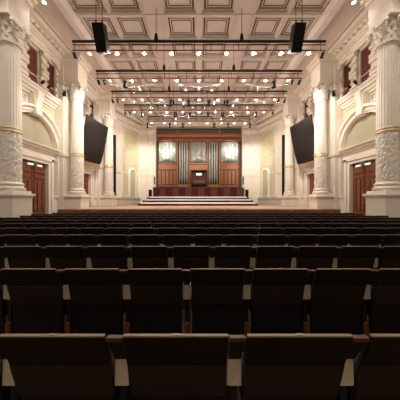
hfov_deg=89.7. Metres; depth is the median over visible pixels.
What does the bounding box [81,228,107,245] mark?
seat
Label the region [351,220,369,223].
seat
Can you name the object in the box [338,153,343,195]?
trim
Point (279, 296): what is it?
seat
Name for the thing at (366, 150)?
trim
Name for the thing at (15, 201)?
column
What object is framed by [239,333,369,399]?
seat
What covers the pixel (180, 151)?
pipe organ
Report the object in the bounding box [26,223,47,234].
seat
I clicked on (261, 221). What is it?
seat
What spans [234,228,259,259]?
seat
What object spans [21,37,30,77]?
trim
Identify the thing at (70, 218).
seat
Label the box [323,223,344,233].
seat
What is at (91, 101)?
window
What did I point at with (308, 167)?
trim
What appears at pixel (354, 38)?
trim
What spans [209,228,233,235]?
seat
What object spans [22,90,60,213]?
trim
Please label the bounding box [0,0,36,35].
trim
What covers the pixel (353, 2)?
recessed light
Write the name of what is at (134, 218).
seat
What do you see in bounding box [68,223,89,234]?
seat
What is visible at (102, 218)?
seat
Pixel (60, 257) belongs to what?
seat
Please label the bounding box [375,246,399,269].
seat
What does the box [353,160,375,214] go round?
door
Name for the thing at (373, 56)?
trim
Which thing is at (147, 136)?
wall
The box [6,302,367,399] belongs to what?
floor
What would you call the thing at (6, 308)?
seat
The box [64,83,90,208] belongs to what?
column
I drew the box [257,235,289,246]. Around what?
seat
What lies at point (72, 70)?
trim
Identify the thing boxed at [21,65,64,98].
rail
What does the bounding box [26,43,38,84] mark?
window
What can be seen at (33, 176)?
door
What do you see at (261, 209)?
stage
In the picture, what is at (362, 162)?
exit sign
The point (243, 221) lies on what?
seat
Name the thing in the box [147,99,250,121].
bar
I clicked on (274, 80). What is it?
spotlight
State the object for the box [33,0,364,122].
ceiling
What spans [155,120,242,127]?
wall
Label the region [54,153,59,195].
trim
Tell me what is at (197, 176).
organ console
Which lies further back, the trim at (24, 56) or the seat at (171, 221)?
the trim at (24, 56)
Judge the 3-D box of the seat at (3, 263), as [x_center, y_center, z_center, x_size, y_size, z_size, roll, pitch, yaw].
[-2.856,1.063,2.870,0.556,0.914,0.456,0,0,0]
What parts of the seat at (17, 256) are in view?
backrest, arm post, armrest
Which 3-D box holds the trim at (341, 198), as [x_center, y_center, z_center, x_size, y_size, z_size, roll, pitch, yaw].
[9.145,0.620,7.950,0.350,1.800,23.900,0,0,0]
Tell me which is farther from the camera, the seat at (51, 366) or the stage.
the stage
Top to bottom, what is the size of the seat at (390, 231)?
0.914 m
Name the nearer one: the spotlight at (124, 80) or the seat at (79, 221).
the seat at (79, 221)
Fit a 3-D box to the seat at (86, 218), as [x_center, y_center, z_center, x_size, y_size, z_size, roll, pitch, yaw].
[-3.702,1.063,7.230,0.556,0.914,0.456,0,0,0]
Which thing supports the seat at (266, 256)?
on the floor
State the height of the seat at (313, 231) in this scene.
0.914 m
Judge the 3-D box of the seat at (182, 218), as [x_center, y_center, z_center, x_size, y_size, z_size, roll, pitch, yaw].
[-0.354,1.063,7.230,0.556,0.914,0.456,0,0,0]
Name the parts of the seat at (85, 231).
backrest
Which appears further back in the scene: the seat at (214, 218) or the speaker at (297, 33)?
the speaker at (297, 33)
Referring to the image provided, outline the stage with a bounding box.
[75,205,322,213]
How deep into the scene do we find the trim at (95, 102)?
17.62 m
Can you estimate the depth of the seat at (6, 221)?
6.14 m
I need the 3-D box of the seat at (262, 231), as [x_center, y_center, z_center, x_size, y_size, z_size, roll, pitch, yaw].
[1.608,1.063,4.614,0.556,0.914,0.456,0,0,0]
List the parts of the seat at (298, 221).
backrest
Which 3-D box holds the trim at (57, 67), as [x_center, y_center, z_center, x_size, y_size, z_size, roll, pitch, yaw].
[-9.130,-7.485,13.060,0.360,2.310,0.560,0,0,0]
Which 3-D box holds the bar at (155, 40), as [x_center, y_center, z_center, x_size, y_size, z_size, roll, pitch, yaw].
[0.000,-8.355,9.850,12.400,2.110,0.180,0,0,0]
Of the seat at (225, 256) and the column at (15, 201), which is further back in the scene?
the column at (15, 201)
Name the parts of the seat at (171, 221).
backrest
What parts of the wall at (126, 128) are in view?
wall panel, niche panel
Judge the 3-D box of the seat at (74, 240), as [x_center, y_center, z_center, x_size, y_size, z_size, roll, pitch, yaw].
[-2.028,1.063,3.742,0.556,0.914,0.456,0,0,0]
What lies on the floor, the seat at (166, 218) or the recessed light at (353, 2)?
the seat at (166, 218)
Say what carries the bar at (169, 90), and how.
hanging from the ceiling
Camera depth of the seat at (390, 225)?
5.28 m
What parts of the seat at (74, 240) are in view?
backrest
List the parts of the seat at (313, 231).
backrest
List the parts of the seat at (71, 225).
backrest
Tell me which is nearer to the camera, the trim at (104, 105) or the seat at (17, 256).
the seat at (17, 256)
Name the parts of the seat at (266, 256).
backrest, armrest, arm post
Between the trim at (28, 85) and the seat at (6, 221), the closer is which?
the seat at (6, 221)
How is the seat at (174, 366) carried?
on the floor
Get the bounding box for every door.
[22,160,44,213]
[84,174,87,193]
[310,174,313,193]
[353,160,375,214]
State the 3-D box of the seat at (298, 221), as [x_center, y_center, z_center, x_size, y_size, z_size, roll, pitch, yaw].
[3.282,1.063,6.358,0.556,0.914,0.456,0,0,0]
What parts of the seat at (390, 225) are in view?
backrest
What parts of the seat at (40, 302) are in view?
backrest, panel, arm post, armrest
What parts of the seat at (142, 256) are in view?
backrest, arm post, armrest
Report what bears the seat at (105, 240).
on the floor
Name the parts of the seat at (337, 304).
panel, backrest, armrest, arm post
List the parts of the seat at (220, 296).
panel, backrest, armrest, arm post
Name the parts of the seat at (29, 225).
backrest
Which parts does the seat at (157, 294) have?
backrest, panel, arm post, armrest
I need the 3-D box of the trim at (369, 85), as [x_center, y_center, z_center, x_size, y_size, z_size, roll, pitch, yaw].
[9.080,-6.065,11.170,0.480,0.570,3.540,0,0,0]
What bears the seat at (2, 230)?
on the floor
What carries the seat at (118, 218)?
on the floor
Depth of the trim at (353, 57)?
11.74 m
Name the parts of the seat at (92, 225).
backrest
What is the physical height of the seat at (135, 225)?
0.914 m
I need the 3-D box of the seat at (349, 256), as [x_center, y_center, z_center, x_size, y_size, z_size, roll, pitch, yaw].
[2.166,1.063,2.870,0.556,0.914,0.456,0,0,0]
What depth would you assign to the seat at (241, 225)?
5.28 m
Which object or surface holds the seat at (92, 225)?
on the floor
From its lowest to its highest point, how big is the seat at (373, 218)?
0.914 m
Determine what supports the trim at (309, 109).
attached to the wall at (364, 129)
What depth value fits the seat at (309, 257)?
2.69 m
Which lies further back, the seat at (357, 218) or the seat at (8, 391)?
the seat at (357, 218)
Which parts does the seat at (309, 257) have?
backrest, armrest, arm post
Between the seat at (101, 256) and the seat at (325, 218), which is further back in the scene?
the seat at (325, 218)
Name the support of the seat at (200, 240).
on the floor
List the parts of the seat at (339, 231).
backrest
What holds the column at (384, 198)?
on the floor
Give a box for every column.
[0,15,35,217]
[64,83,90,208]
[100,114,117,205]
[280,114,297,205]
[307,83,333,208]
[362,14,399,217]
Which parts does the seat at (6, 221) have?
backrest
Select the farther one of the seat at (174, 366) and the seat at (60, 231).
the seat at (60, 231)
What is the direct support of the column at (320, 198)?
on the floor
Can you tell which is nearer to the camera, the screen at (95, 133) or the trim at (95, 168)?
the screen at (95, 133)
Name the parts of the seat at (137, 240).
backrest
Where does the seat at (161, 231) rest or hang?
on the floor
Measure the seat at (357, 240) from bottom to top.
0.914 m
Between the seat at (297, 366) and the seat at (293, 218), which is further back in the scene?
the seat at (293, 218)
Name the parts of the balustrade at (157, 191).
panel, panel, panel, panel, panel, panel, panel, rail, panel, panel, panel, panel, panel, panel, panel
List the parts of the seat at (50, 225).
backrest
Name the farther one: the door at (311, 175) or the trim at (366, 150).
the door at (311, 175)
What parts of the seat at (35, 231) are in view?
backrest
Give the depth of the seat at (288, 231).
4.41 m
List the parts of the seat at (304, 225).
backrest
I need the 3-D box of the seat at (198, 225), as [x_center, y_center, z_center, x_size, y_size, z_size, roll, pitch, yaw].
[0.204,1.063,5.486,0.556,0.914,0.456,0,0,0]
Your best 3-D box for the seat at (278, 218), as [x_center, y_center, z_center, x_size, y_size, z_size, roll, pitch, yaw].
[2.994,1.063,7.230,0.556,0.914,0.456,0,0,0]
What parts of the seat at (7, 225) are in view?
backrest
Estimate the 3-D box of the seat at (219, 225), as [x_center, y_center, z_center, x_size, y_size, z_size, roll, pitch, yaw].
[0.762,1.063,5.486,0.556,0.914,0.456,0,0,0]
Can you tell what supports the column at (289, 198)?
on the floor
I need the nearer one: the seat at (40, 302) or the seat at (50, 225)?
the seat at (40, 302)
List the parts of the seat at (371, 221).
backrest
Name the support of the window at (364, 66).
in the wall at (364, 129)
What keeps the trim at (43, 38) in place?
attached to the wall at (33, 129)
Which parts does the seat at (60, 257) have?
backrest, arm post, armrest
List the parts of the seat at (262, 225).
backrest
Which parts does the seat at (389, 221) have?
backrest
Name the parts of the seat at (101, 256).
backrest, arm post, armrest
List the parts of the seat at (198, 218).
backrest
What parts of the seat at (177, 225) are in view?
backrest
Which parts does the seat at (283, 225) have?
backrest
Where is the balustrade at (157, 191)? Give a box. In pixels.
[152,187,243,196]
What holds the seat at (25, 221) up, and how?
on the floor
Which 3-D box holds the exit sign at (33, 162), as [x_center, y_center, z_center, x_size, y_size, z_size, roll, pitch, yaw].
[-9.195,-2.050,11.170,0.250,0.300,0.960,0,0,0]
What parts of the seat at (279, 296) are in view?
panel, backrest, armrest, arm post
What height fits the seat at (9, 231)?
0.914 m
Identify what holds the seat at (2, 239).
on the floor
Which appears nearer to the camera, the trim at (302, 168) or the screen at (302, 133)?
the screen at (302, 133)
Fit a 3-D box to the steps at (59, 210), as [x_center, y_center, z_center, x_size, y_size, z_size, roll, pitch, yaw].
[-8.200,1.050,12.225,0.920,0.940,1.350,0,0,0]
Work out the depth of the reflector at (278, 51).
12.54 m
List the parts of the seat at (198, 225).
backrest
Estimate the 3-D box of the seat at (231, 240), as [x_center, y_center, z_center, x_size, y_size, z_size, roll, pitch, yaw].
[0.762,1.063,3.742,0.556,0.914,0.456,0,0,0]
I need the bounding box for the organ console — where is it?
[191,170,206,186]
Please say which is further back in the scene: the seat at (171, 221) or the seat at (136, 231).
the seat at (171, 221)
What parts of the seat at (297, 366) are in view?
panel, backrest, armrest, arm post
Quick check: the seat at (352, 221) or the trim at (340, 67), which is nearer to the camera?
the seat at (352, 221)
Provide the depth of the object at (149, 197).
21.40 m
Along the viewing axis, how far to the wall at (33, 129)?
11.47 m
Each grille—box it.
[92,23,105,50]
[292,23,305,50]
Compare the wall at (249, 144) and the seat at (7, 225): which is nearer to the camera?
the seat at (7, 225)
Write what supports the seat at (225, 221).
on the floor
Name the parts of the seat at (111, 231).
backrest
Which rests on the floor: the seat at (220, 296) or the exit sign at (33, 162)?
the seat at (220, 296)
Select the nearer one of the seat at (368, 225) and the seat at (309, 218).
the seat at (368, 225)
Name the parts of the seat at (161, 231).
backrest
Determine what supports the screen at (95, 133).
attached to the wall at (33, 129)
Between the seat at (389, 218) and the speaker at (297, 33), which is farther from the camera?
the speaker at (297, 33)
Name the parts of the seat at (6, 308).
panel, arm post, armrest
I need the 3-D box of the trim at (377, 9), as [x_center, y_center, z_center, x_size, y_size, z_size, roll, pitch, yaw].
[8.470,-3.947,8.770,1.700,10.935,1.440,0,0,0]
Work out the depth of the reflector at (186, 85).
12.54 m
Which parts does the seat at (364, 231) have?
backrest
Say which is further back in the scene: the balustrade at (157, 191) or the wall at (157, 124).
the wall at (157, 124)
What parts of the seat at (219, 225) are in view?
backrest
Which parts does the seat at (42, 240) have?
backrest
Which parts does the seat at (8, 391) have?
arm post, panel, armrest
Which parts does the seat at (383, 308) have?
panel, backrest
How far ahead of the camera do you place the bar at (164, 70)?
12.07 m
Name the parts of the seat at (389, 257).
backrest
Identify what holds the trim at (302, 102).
attached to the wall at (364, 129)
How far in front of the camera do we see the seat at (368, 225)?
5.28 m
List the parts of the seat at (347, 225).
backrest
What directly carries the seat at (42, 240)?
on the floor
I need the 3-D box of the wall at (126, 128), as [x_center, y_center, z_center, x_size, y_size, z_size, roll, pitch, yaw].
[-7.944,-4.095,22.052,1.000,11.230,4.408,0,0,22]
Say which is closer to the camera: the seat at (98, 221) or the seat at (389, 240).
the seat at (389, 240)
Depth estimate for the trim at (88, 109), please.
16.45 m
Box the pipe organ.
[157,128,240,186]
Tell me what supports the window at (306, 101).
in the wall at (364, 129)
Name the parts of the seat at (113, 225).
backrest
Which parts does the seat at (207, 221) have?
backrest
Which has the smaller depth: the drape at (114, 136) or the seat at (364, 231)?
the seat at (364, 231)
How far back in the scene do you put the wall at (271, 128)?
22.00 m
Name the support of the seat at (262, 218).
on the floor
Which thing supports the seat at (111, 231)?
on the floor
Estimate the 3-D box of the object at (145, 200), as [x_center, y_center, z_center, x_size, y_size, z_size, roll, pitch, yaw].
[-0.100,0.230,20.785,11.160,0.640,1.210,0,0,0]
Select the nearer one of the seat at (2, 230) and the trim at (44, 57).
the seat at (2, 230)
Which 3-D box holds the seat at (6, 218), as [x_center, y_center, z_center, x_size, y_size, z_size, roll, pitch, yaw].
[-6.492,1.063,7.230,0.556,0.914,0.456,0,0,0]
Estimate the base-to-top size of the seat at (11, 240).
0.914 m
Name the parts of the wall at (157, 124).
cornice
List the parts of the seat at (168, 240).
backrest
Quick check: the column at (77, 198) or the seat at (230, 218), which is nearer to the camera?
the seat at (230, 218)
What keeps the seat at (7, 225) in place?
on the floor
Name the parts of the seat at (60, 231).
backrest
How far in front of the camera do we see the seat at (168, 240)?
3.55 m
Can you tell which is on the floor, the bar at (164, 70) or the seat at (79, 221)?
the seat at (79, 221)
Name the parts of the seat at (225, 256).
backrest, armrest, arm post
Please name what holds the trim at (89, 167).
attached to the wall at (33, 129)
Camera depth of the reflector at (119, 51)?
12.54 m
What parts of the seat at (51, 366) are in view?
backrest, panel, arm post, armrest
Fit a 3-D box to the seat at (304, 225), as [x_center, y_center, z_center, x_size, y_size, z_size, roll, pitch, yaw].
[2.994,1.063,5.486,0.556,0.914,0.456,0,0,0]
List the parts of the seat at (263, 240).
backrest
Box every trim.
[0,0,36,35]
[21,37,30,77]
[22,73,61,109]
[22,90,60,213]
[30,9,104,101]
[39,51,50,92]
[54,64,59,99]
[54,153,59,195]
[54,196,96,212]
[55,53,91,208]
[84,125,97,206]
[85,95,92,118]
[93,101,96,118]
[94,166,96,196]
[95,92,116,205]
[280,92,302,205]
[293,9,367,101]
[300,125,313,206]
[301,101,304,118]
[301,166,303,196]
[301,196,343,212]
[305,95,312,118]
[306,53,342,208]
[336,73,375,109]
[337,90,375,212]
[338,64,343,99]
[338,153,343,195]
[347,51,358,92]
[361,0,399,181]
[367,37,376,77]
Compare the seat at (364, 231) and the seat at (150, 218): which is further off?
the seat at (150, 218)
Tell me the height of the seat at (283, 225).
0.914 m
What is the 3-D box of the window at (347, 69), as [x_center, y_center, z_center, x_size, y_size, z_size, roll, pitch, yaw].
[9.320,-7.450,12.590,0.160,2.320,0.840,0,0,0]
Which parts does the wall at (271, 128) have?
niche panel, wall panel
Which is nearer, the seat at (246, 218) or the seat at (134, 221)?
the seat at (134, 221)
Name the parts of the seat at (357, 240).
backrest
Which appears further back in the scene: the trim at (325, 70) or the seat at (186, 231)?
the trim at (325, 70)
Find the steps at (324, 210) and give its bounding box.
[322,209,339,212]
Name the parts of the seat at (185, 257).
panel, backrest, armrest, arm post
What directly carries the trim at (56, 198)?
attached to the wall at (33, 129)
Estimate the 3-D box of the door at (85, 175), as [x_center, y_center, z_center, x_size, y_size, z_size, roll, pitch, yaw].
[-9.313,-0.800,15.932,0.255,2.700,1.935,0,0,0]
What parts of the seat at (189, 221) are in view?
backrest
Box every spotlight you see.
[123,78,127,88]
[271,78,275,88]
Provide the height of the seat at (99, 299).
0.914 m
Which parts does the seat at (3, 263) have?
arm post, armrest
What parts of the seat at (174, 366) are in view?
backrest, panel, armrest, arm post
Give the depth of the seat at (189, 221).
6.14 m
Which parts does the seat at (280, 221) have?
backrest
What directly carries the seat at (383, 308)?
on the floor
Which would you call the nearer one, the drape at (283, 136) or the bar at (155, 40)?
the bar at (155, 40)
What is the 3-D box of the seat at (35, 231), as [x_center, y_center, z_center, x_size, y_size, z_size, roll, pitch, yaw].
[-3.414,1.063,4.614,0.556,0.914,0.456,0,0,0]
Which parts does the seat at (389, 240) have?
backrest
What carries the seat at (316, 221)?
on the floor
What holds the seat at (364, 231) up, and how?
on the floor
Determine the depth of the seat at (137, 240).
3.55 m
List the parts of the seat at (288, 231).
backrest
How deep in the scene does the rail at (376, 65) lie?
10.98 m
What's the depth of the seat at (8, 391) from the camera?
1.00 m
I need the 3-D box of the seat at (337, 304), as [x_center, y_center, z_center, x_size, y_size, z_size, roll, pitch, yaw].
[1.320,1.063,1.998,0.556,0.914,0.456,0,0,0]
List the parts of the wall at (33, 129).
lunette panel, spandrel panel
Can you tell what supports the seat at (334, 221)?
on the floor
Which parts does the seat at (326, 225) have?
backrest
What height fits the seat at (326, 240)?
0.914 m
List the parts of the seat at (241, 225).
backrest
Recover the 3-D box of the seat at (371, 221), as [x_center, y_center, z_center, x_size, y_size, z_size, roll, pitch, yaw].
[5.514,1.063,6.358,0.556,0.914,0.456,0,0,0]
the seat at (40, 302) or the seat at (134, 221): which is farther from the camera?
the seat at (134, 221)
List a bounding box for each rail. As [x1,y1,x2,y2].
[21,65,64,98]
[333,65,376,98]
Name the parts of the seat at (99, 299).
backrest, panel, arm post, armrest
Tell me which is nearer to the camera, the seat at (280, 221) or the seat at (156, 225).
the seat at (156, 225)
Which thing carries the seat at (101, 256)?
on the floor
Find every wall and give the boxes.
[22,90,54,147]
[113,105,141,204]
[138,120,156,202]
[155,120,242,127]
[240,120,259,203]
[256,105,284,204]
[343,90,375,147]
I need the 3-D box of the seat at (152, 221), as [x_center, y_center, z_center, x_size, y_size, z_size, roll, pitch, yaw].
[-1.182,1.063,6.358,0.556,0.914,0.456,0,0,0]
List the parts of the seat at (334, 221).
backrest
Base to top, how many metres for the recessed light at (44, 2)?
0.035 m
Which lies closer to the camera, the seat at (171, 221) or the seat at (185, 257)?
the seat at (185, 257)
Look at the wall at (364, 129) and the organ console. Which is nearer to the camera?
the wall at (364, 129)
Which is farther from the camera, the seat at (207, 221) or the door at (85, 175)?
the door at (85, 175)
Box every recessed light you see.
[40,0,47,5]
[350,0,357,5]
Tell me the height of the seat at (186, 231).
0.914 m
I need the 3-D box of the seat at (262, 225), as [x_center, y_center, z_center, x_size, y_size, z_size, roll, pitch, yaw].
[1.878,1.063,5.486,0.556,0.914,0.456,0,0,0]
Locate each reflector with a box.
[110,51,152,87]
[177,74,220,88]
[187,75,211,103]
[245,51,287,87]
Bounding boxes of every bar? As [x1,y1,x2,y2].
[72,33,325,50]
[96,64,301,78]
[111,86,286,97]
[124,86,273,110]
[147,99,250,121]
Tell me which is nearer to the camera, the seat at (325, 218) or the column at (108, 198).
the seat at (325, 218)
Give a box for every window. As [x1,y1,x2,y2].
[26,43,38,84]
[47,61,54,95]
[90,100,93,117]
[304,100,307,117]
[343,61,350,95]
[359,43,371,84]
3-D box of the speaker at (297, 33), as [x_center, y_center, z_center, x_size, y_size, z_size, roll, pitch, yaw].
[4.500,-8.123,9.264,0.540,2.574,0.827,0,0,0]
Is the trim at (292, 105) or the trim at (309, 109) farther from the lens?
the trim at (292, 105)
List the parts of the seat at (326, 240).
backrest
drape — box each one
[113,135,115,195]
[282,135,284,195]
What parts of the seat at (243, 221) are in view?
backrest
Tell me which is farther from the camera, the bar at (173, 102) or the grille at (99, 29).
the bar at (173, 102)
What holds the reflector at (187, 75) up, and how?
hanging from the ceiling
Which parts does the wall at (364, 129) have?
spandrel panel, lunette panel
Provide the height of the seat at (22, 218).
0.914 m
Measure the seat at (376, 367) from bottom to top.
0.914 m
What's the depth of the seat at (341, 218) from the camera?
7.01 m
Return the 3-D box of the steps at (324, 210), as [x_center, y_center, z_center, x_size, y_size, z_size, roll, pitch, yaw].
[8.200,1.050,12.225,0.920,0.940,1.350,0,0,0]
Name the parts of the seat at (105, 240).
backrest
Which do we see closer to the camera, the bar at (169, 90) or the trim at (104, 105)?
the bar at (169, 90)
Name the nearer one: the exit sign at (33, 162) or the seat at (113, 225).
the seat at (113, 225)
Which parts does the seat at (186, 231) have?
backrest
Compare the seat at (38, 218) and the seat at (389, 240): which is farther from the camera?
the seat at (38, 218)
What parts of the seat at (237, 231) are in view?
backrest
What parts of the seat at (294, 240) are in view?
backrest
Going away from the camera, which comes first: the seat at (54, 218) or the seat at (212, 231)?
the seat at (212, 231)
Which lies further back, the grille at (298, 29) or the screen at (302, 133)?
the screen at (302, 133)
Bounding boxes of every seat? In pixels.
[0,228,5,245]
[0,235,6,259]
[0,247,9,285]
[0,269,13,333]
[0,333,131,399]
[0,342,20,399]
[1,268,72,333]
[3,246,50,267]
[4,223,26,227]
[4,235,37,245]
[5,217,20,219]
[5,220,23,223]
[5,228,31,234]
[21,217,36,219]
[23,220,41,223]
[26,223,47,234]
[30,228,56,245]
[36,235,69,259]
[37,217,52,219]
[42,220,59,223]
[46,246,91,285]
[47,223,68,234]
[53,217,68,219]
[56,228,81,245]
[60,220,78,223]
[64,268,132,348]
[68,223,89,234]
[68,235,100,259]
[69,217,84,222]
[78,220,96,223]
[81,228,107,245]
[85,217,100,219]
[88,246,132,285]
[90,223,111,233]
[96,220,114,223]
[99,235,131,259]
[101,217,116,219]
[107,228,132,245]
[111,223,132,231]
[115,220,132,223]
[117,217,132,219]
[123,333,245,399]
[128,268,191,333]
[131,235,163,245]
[131,246,173,267]
[132,223,153,227]
[132,228,157,234]
[133,217,148,219]
[133,220,150,222]
[149,217,164,219]
[151,220,169,223]
[154,223,174,229]
[158,228,182,245]
[163,235,194,259]
[165,217,180,221]
[170,220,187,227]
[173,246,214,301]
[175,223,195,227]
[181,217,196,222]
[183,228,208,242]
[188,220,205,227]
[191,268,252,351]
[195,235,225,267]
[196,223,216,234]
[197,217,212,222]
[206,220,223,227]
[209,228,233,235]
[213,217,228,219]
[215,246,256,304]
[217,223,238,234]
[224,220,241,223]
[226,235,257,251]
[229,217,244,219]
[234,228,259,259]
[238,223,259,234]
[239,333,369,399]
[242,220,260,226]
[245,217,260,219]
[249,268,315,333]
[255,246,299,267]
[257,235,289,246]
[259,223,280,227]
[259,228,284,234]
[260,220,278,222]
[261,217,275,219]
[276,217,291,222]
[278,220,296,226]
[280,223,301,230]
[284,228,310,242]
[288,235,321,259]
[292,217,307,219]
[296,246,341,285]
[297,220,315,227]
[302,223,323,232]
[307,268,379,350]
[308,217,323,219]
[309,228,335,243]
[315,220,333,227]
[319,235,353,259]
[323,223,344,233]
[324,217,339,219]
[333,220,351,227]
[334,228,361,244]
[337,246,383,285]
[340,217,355,219]
[344,223,365,233]
[347,334,399,399]
[350,235,385,259]
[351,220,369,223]
[356,217,371,219]
[359,228,386,244]
[365,223,387,227]
[367,268,399,333]
[369,220,388,223]
[372,217,387,219]
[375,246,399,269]
[379,235,399,256]
[384,223,399,234]
[385,228,399,234]
[387,220,399,223]
[388,217,399,219]
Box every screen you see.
[84,114,107,164]
[290,114,313,164]
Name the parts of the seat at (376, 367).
panel, backrest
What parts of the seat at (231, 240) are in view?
backrest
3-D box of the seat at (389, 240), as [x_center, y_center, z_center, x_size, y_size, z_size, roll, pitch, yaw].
[3.552,1.063,3.742,0.556,0.914,0.456,0,0,0]
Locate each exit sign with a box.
[27,161,41,166]
[356,161,370,166]
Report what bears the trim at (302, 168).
attached to the wall at (364, 129)
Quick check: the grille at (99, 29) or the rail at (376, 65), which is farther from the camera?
the rail at (376, 65)
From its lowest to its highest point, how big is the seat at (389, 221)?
0.914 m
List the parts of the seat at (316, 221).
backrest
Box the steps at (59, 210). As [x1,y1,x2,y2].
[58,209,75,212]
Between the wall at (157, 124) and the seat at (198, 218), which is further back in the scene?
the wall at (157, 124)
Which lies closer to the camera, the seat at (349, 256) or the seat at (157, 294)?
the seat at (157, 294)
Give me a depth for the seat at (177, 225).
5.28 m
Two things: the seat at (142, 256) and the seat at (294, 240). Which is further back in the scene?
the seat at (294, 240)
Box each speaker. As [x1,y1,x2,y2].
[91,19,110,54]
[287,19,306,54]
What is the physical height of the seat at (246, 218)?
0.914 m
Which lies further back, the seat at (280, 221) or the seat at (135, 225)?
the seat at (280, 221)
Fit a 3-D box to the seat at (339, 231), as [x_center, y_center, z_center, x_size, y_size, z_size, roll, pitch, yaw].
[3.282,1.063,4.614,0.556,0.914,0.456,0,0,0]
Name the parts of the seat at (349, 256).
backrest, armrest, arm post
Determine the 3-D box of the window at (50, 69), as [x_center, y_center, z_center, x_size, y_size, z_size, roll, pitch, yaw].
[-9.320,-7.450,12.590,0.160,2.320,0.840,0,0,0]
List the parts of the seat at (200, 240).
backrest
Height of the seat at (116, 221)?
0.914 m
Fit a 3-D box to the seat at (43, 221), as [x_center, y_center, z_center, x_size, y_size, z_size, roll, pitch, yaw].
[-4.530,1.063,6.358,0.556,0.914,0.456,0,0,0]
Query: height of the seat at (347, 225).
0.914 m

